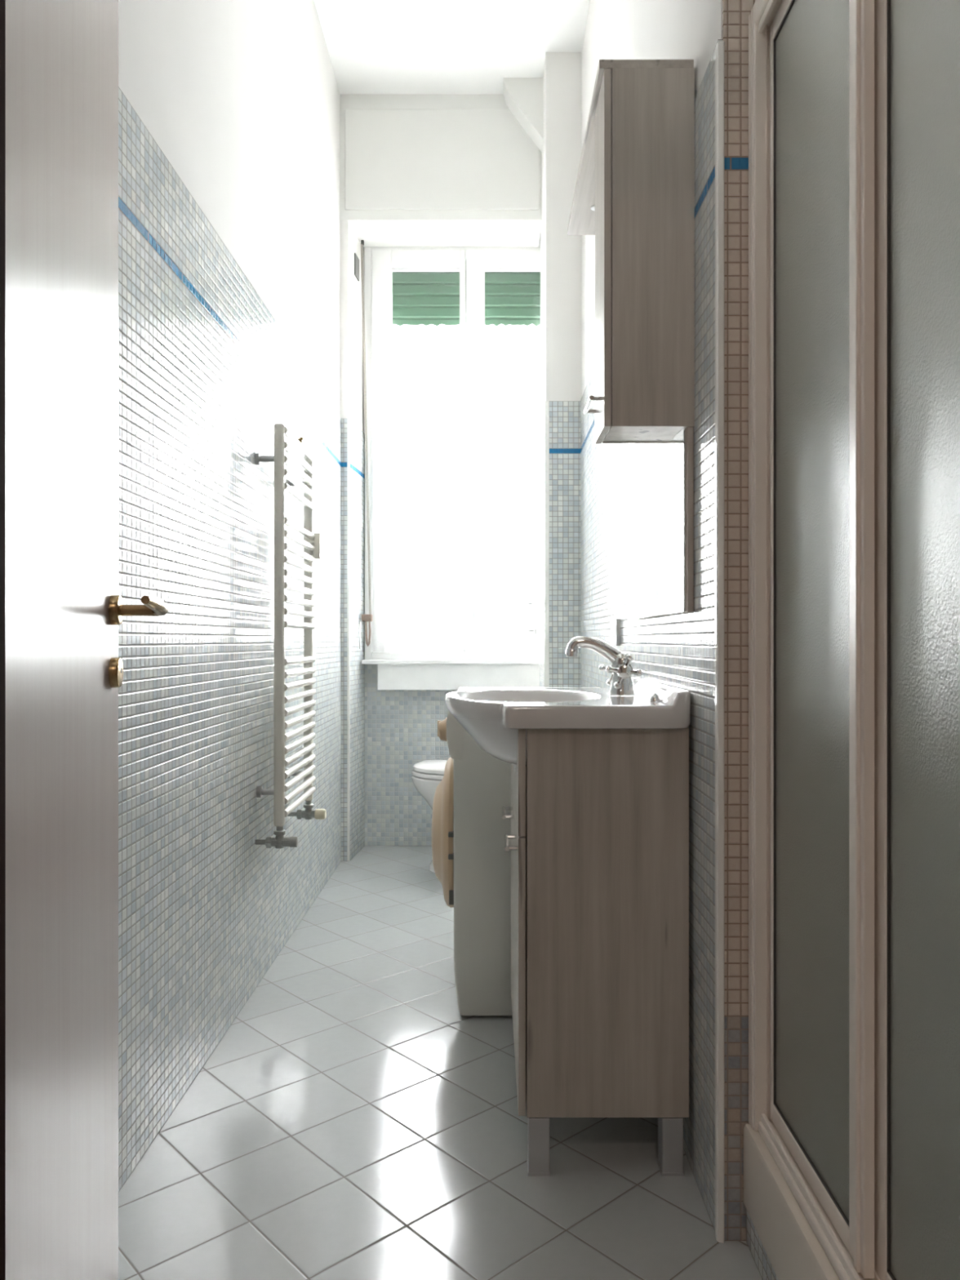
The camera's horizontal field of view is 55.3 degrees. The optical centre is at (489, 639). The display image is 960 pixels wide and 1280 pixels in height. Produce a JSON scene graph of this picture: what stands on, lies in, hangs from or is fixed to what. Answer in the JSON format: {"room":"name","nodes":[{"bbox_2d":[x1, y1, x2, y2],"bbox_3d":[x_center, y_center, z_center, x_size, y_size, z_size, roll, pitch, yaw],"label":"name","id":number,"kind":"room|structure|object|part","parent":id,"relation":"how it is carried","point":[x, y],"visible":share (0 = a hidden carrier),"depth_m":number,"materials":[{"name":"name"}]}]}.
{"room":"bathroom","nodes":[
{"label":"bathroom","id":0,"kind":"room"},
{"bbox_2d":[118,0,341,1191],"bbox_3d":[-0.750,-0.735,2.743,0.156,3.470,4.015,0,0,0],"label":"wall","id":1,"kind":"structure","parent":0,"point":[229,222],"depth_m":2.23,"materials":[{"name":"white tile"}]},
{"bbox_2d":[253,423,326,848],"bbox_3d":[-0.609,-0.015,2.838,0.126,1.224,0.456,0,0,0],"label":"towel radiator","id":2,"kind":"object","parent":1,"relation":"attached to","point":[311,543],"visible":1,"depth_m":2.71,"materials":[{"name":"white metal"}]},
{"bbox_3d":[-0.603,-0.043,2.628,0.030,1.155,0.028,0,0,0],"label":"post","id":3,"kind":"part","parent":2,"relation":"part of","materials":[{"name":"white metal"}]},
{"bbox_2d":[297,436,303,443],"bbox_3d":[-0.586,-0.612,2.818,0.025,0.028,0.060,0,0,0],"label":"air vent","id":4,"kind":"object","parent":2,"relation":"attached to","point":[300,440],"depth_m":2.81,"materials":[{"name":"gold metal"}]},
{"bbox_3d":[-0.603,-0.043,3.048,0.030,1.155,0.028,0,0,0],"label":"post","id":5,"kind":"part","parent":2,"relation":"part of","materials":[{"name":"white metal"}]},
{"bbox_2d":[340,220,364,861],"bbox_3d":[-0.642,-0.735,4.295,0.070,3.470,0.311,0,0,0],"label":"wall","id":6,"kind":"structure","parent":0,"point":[351,312],"depth_m":4.21,"materials":[{"name":"white paint"}]},
{"bbox_2d":[346,417,350,861],"bbox_3d":[-0.638,-0.003,4.143,0.011,2.005,0.013,0,0,0],"label":"trim","id":7,"kind":"structure","parent":6,"relation":"attached to","point":[348,419],"depth_m":4.14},
{"bbox_2d":[354,253,359,280],"bbox_3d":[-0.623,-1.750,4.295,0.006,0.100,0.081,0,0,5],"label":"cover plate","id":8,"kind":"object","parent":6,"relation":"attached to","point":[356,258],"visible":1,"depth_m":4.29,"materials":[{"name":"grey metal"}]},
{"bbox_2d":[358,240,372,648],"bbox_3d":[-0.585,-0.928,4.320,0.056,1.938,0.085,0,0,0],"label":"strap","id":9,"kind":"object","parent":6,"relation":"attached to","point":[365,617],"visible":1,"depth_m":4.34,"materials":[{"name":"grey fabric"}]},
{"bbox_3d":[-0.608,-0.031,4.314,0.009,0.143,0.074,0,0,0],"label":"spring arm","id":10,"kind":"part","parent":9,"relation":"part of","materials":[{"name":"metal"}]},
{"bbox_2d":[118,845,762,1279],"bbox_3d":[0.100,1.040,1.375,3.000,0.080,6.750,0,0,0],"label":"floor","id":11,"kind":"structure","parent":0,"point":[348,1122],"depth_m":1.78,"materials":[{"name":"grey tile"}]},
{"bbox_2d":[411,757,448,872],"bbox_3d":[-0.058,0.765,4.000,0.571,0.469,0.372,0,0,0],"label":"toilet","id":12,"kind":"object","parent":11,"relation":"on","point":[427,775],"visible":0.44,"depth_m":3.89,"materials":[{"name":"white ceramic"}]},
{"bbox_3d":[-0.101,0.577,4.000,0.481,0.018,0.372,0,0,0],"label":"seat","id":13,"kind":"part","parent":12,"relation":"part of","materials":[{"name":"white ceramic"}]},
{"bbox_3d":[-0.097,0.548,4.000,0.473,0.035,0.368,0,0,0],"label":"lid","id":14,"kind":"part","parent":12,"relation":"part of","materials":[{"name":"white ceramic"}]},
{"bbox_2d":[431,686,600,1015],"bbox_3d":[0.096,0.577,2.704,0.528,0.846,0.595,0,0,0],"label":"washing machine","id":15,"kind":"object","parent":11,"relation":"on","point":[472,864],"visible":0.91,"depth_m":2.41,"materials":[{"name":"white metal"}]},
{"bbox_3d":[-0.134,0.563,2.700,0.068,0.436,0.436,0,0,0],"label":"door","id":16,"kind":"part","parent":15,"relation":"part of","materials":[{"name":"beige plastic"}]},
{"bbox_3d":[-0.093,0.235,2.704,0.042,0.162,0.595,0,0,0],"label":"control panel","id":17,"kind":"part","parent":15,"relation":"part of","materials":[{"name":"white plastic"}]},
{"bbox_2d":[502,727,688,1176],"bbox_3d":[0.200,0.582,2.003,0.344,0.836,0.593,0,0,0],"label":"vanity cabinet","id":18,"kind":"object","parent":11,"relation":"on","point":[599,837],"visible":0.92,"depth_m":1.71,"materials":[{"name":"beige wood"}]},
{"bbox_3d":[0.041,0.395,2.095,0.026,0.009,0.112,0,0,0],"label":"handle","id":19,"kind":"part","parent":18,"relation":"part of","materials":[{"name":"silver metal"}]},
{"bbox_3d":[0.041,0.395,1.785,0.026,0.009,0.112,0,0,0],"label":"handle","id":20,"kind":"part","parent":18,"relation":"part of","materials":[{"name":"silver metal"}]},
{"bbox_3d":[0.060,0.629,2.152,0.014,0.518,0.295,0,0,0],"label":"door","id":21,"kind":"part","parent":18,"relation":"part of","materials":[{"name":"beige wood"}]},
{"bbox_3d":[0.060,0.265,2.003,0.014,0.202,0.593,0,0,0],"label":"apron panel","id":22,"kind":"part","parent":18,"relation":"part of","materials":[{"name":"beige wood"}]},
{"bbox_3d":[0.060,0.629,1.855,0.014,0.518,0.295,0,0,0],"label":"door","id":23,"kind":"part","parent":18,"relation":"part of","materials":[{"name":"beige wood"}]},
{"bbox_3d":[0.221,0.527,2.292,0.302,0.727,0.016,0,0,0],"label":"panel","id":24,"kind":"part","parent":18,"relation":"part of","materials":[{"name":"beige wood"}]},
{"bbox_3d":[0.221,0.883,2.003,0.302,0.016,0.561,0,0,0],"label":"panel","id":25,"kind":"part","parent":18,"relation":"part of","materials":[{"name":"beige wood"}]},
{"bbox_3d":[0.092,0.947,1.730,0.042,0.107,0.046,0,0,0],"label":"leg","id":26,"kind":"part","parent":18,"relation":"part of","materials":[{"name":"wood"}]},
{"bbox_2d":[444,677,690,766],"bbox_3d":[0.141,0.179,2.005,0.478,0.171,0.640,0,0,0],"label":"basin","id":27,"kind":"object","parent":18,"relation":"in","point":[493,718],"visible":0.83,"depth_m":1.77,"materials":[{"name":"white ceramic"}]},
{"bbox_3d":[0.141,0.173,2.005,0.478,0.158,0.640,0,0,0],"label":"bowl","id":28,"kind":"part","parent":27,"relation":"part of","materials":[{"name":"white ceramic"}]},
{"bbox_2d":[565,635,642,695],"bbox_3d":[0.245,0.056,2.005,0.158,0.129,0.153,0,0,0],"label":"mixer tap","id":29,"kind":"object","parent":27,"relation":"on","point":[620,682],"visible":1,"depth_m":1.99,"materials":[{"name":"silver metal"}]},
{"bbox_3d":[0.235,0.028,2.005,0.137,0.073,0.033,0,0,0],"label":"spout","id":30,"kind":"part","parent":29,"relation":"part of","materials":[{"name":"silver metal"}]},
{"bbox_3d":[0.287,0.067,2.058,0.078,0.074,0.038,0,0,-9],"label":"cross handle","id":31,"kind":"part","parent":29,"relation":"part of","materials":[{"name":"silver metal"}]},
{"bbox_3d":[0.287,0.067,1.952,0.078,0.074,0.038,0,0,9],"label":"cross handle","id":32,"kind":"part","parent":29,"relation":"part of","materials":[{"name":"silver metal"}]},
{"bbox_2d":[649,693,659,701],"bbox_3d":[0.325,0.112,1.830,0.020,0.016,0.080,0,0,0],"label":"plug","id":33,"kind":"object","parent":27,"relation":"on","point":[654,697],"visible":1,"depth_m":1.79,"materials":[{"name":"silver metal"}]},
{"bbox_3d":[0.342,0.947,1.730,0.042,0.107,0.046,0,0,0],"label":"leg","id":34,"kind":"part","parent":18,"relation":"part of","materials":[{"name":"metal"}]},
{"bbox_2d":[743,1123,839,1279],"bbox_3d":[0.784,0.900,1.131,0.727,0.200,0.781,0,0,0],"label":"shower tray","id":35,"kind":"object","parent":11,"relation":"on","point":[781,1242],"visible":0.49,"depth_m":1.36,"materials":[{"name":"ceramic"}]},
{"bbox_2d":[748,0,959,1279],"bbox_3d":[0.458,-0.123,1.134,0.058,1.844,0.778,0,0,0],"label":"shower enclosure","id":36,"kind":"object","parent":35,"relation":"on","point":[854,105],"visible":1,"depth_m":1.13,"materials":[{"name":"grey glass"}]},
{"bbox_3d":[0.459,-1.016,1.134,0.054,0.058,0.778,0,0,0],"label":"rail","id":37,"kind":"part","parent":36,"relation":"part of","materials":[{"name":"white metal"}]},
{"bbox_3d":[0.462,-0.110,1.317,0.004,1.722,0.323,0,0,0],"label":"glass panel","id":38,"kind":"part","parent":36,"relation":"part of","materials":[{"name":"white"}]},
{"bbox_3d":[0.461,0.784,1.117,0.050,0.030,0.744,0,0,0],"label":"rail","id":39,"kind":"part","parent":36,"relation":"part of","materials":[{"name":"white metal"}]},
{"bbox_3d":[0.460,-0.110,1.300,0.019,1.774,0.374,0,0,0],"label":"sliding panel","id":40,"kind":"part","parent":36,"relation":"part of","materials":[{"name":"grey glass"}]},
{"bbox_3d":[0.477,-0.110,0.951,0.019,1.774,0.378,0,0,0],"label":"sliding panel","id":41,"kind":"part","parent":36,"relation":"part of","materials":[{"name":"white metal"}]},
{"bbox_3d":[0.480,-0.110,0.934,0.004,1.738,0.329,0,0,0],"label":"glass panel","id":42,"kind":"part","parent":36,"relation":"part of","materials":[{"name":"white glass"}]},
{"bbox_2d":[363,234,540,845],"bbox_3d":[-0.150,-0.735,4.599,1.400,3.470,0.302,0,0,0],"label":"wall","id":43,"kind":"structure","parent":0,"point":[401,726],"depth_m":4.45,"materials":[{"name":"grey tile"}]},
{"bbox_2d":[339,93,542,249],"bbox_3d":[-0.221,-2.186,4.353,0.914,0.571,0.435,0,0,0],"label":"box","id":44,"kind":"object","parent":43,"relation":"attached to","point":[416,170],"depth_m":4.13,"materials":[{"name":"paint"}]},
{"bbox_3d":[-0.214,-2.172,4.142,0.881,0.455,0.014,0,0,0],"label":"access panel","id":45,"kind":"part","parent":44,"relation":"part of","materials":[{"name":"paint"}]},
{"bbox_2d":[361,659,539,664],"bbox_3d":[-0.123,0.105,4.402,0.967,0.020,0.135,0,0,0],"label":"window sill","id":46,"kind":"structure","parent":43,"relation":"attached to","point":[363,661],"depth_m":4.33,"materials":[{"name":"white stone"}]},
{"bbox_2d":[364,240,540,659],"bbox_3d":[-0.117,-0.917,4.443,0.975,2.025,0.114,0,0,0],"label":"window","id":47,"kind":"structure","parent":43,"relation":"in","point":[472,264],"depth_m":4.42,"materials":[{"name":"white paint"}]},
{"bbox_3d":[-0.343,-0.910,4.440,0.455,1.950,0.050,0,0,0],"label":"sash","id":48,"kind":"part","parent":47,"relation":"part of","materials":[{"name":"white glass"}]},
{"bbox_2d":[370,324,472,651],"bbox_3d":[-0.327,-0.730,4.396,0.487,1.570,0.028,0,0,0],"label":"curtain","id":49,"kind":"object","parent":47,"relation":"hanging from","point":[421,545],"visible":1,"depth_m":4.40,"materials":[{"name":"white fabric"}]},
{"bbox_2d":[391,271,540,326],"bbox_3d":[-0.120,-1.728,4.595,0.960,0.456,0.016,0,0,0],"label":"roller shutter","id":50,"kind":"object","parent":47,"relation":"attached to","point":[418,298],"visible":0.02,"depth_m":4.59,"materials":[{"name":"green plastic"}]},
{"bbox_3d":[0.106,-0.910,4.440,0.438,1.950,0.050,0,0,0],"label":"sash","id":51,"kind":"part","parent":47,"relation":"part of","materials":[{"name":"white glass"}]},
{"bbox_2d":[474,324,540,651],"bbox_3d":[0.122,-0.730,4.396,0.406,1.570,0.028,0,0,0],"label":"curtain","id":52,"kind":"object","parent":47,"relation":"hanging from","point":[507,442],"visible":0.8,"depth_m":4.40,"materials":[{"name":"white fabric"}]},
{"bbox_2d":[377,664,539,689],"bbox_3d":[-0.117,0.176,4.391,0.833,0.124,0.078,0,0,0],"label":"apron","id":53,"kind":"object","parent":43,"relation":"hanging from","point":[390,677],"visible":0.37,"depth_m":4.35,"materials":[{"name":"white stone"}]},
{"bbox_2d":[314,0,590,93],"bbox_3d":[0.100,-2.520,2.705,3.000,0.100,4.090,0,0,0],"label":"ceiling","id":54,"kind":"structure","parent":0,"point":[374,46],"depth_m":3.78,"materials":[{"name":"white paint"}]},
{"bbox_2d":[539,52,582,687],"bbox_3d":[0.316,-0.735,4.035,0.171,3.470,0.391,0,0,0],"label":"wall","id":55,"kind":"structure","parent":0,"point":[561,253],"depth_m":3.85,"materials":[{"name":"white paint"}]},
{"bbox_2d":[502,77,543,153],"bbox_3d":[0.150,-2.330,4.077,0.180,0.280,0.115,0,0,0],"label":"trim","id":56,"kind":"structure","parent":55,"relation":"attached to","point":[524,96],"depth_m":4.02,"materials":[{"name":"paint"}]},
{"bbox_2d":[544,400,549,687],"bbox_3d":[0.240,-0.001,3.843,0.020,2.002,0.012,0,0,0],"label":"trim","id":57,"kind":"structure","parent":55,"relation":"attached to","point":[546,402],"depth_m":3.84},
{"bbox_2d":[580,0,755,1240],"bbox_3d":[0.890,-0.735,3.136,1.019,3.470,3.227,0,0,0],"label":"wall","id":58,"kind":"structure","parent":0,"point":[678,650],"depth_m":1.59,"materials":[{"name":"white paint"}]},
{"bbox_2d":[610,618,620,645],"bbox_3d":[0.375,-0.023,2.733,0.014,0.080,0.133,0,0,0],"label":"wall socket","id":59,"kind":"object","parent":58,"relation":"attached to","point":[615,623],"visible":0.98,"depth_m":2.67,"materials":[{"name":"white plastic"}]},
{"bbox_2d":[567,59,694,620],"bbox_3d":[0.284,-0.566,2.053,0.192,1.028,0.705,0,0,0],"label":"upper cabinet","id":60,"kind":"object","parent":58,"relation":"attached to","point":[634,192],"visible":1,"depth_m":1.70,"materials":[{"name":"beige wood"}]},
{"bbox_2d":[591,204,595,210],"bbox_3d":[0.262,-1.062,2.250,0.026,0.005,0.026,0,0,0],"label":"spotlight","id":61,"kind":"object","parent":60,"relation":"on","point":[593,206],"depth_m":2.25,"materials":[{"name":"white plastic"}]},
{"bbox_3d":[0.201,-0.458,1.784,0.026,0.009,0.109,0,0,0],"label":"handle","id":62,"kind":"part","parent":60,"relation":"part of","materials":[{"name":"silver metal"}]},
{"bbox_3d":[0.220,-0.729,1.776,0.013,0.664,0.152,0,0,0],"label":"door","id":63,"kind":"part","parent":60,"relation":"part of","materials":[{"name":"beige wood"}]},
{"bbox_2d":[628,427,685,619],"bbox_3d":[0.366,-0.556,2.057,0.004,1.004,0.682,0,0,0],"label":"mirror glass","id":64,"kind":"object","parent":60,"relation":"attached to","point":[657,472],"depth_m":1.98,"materials":[{"name":"white"}]},
{"bbox_2d":[715,40,724,1243],"bbox_3d":[0.384,0.004,1.526,0.012,1.993,0.018,0,0,0],"label":"trim","id":65,"kind":"structure","parent":58,"relation":"attached to","point":[719,48],"depth_m":1.52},
{"bbox_3d":[0.000,-0.735,0.698,2.800,3.470,0.075,0,0,0],"label":"wall","id":66,"kind":"structure","parent":0,"visible":0},
{"bbox_2d":[0,0,5,1279],"bbox_3d":[-0.475,-0.080,0.697,0.170,2.160,0.083,0,0,0],"label":"trim","id":67,"kind":"structure","parent":66,"relation":"attached to","point":[2,2],"depth_m":0.73,"materials":[{"name":"brown wood"}]},
{"bbox_2d":[5,0,168,1279],"bbox_3d":[-0.486,-0.070,1.089,0.121,2.120,0.631,0,0,-11],"label":"door","id":68,"kind":"structure","parent":66,"relation":"in","point":[65,610],"depth_m":1.10,"materials":[{"name":"white wood"}]},
{"bbox_3d":[-0.489,-0.048,1.320,0.063,0.026,0.134,0,0,-37],"label":"lever","id":69,"kind":"part","parent":68,"relation":"part of","materials":[{"name":"gold metal"}]}
]}

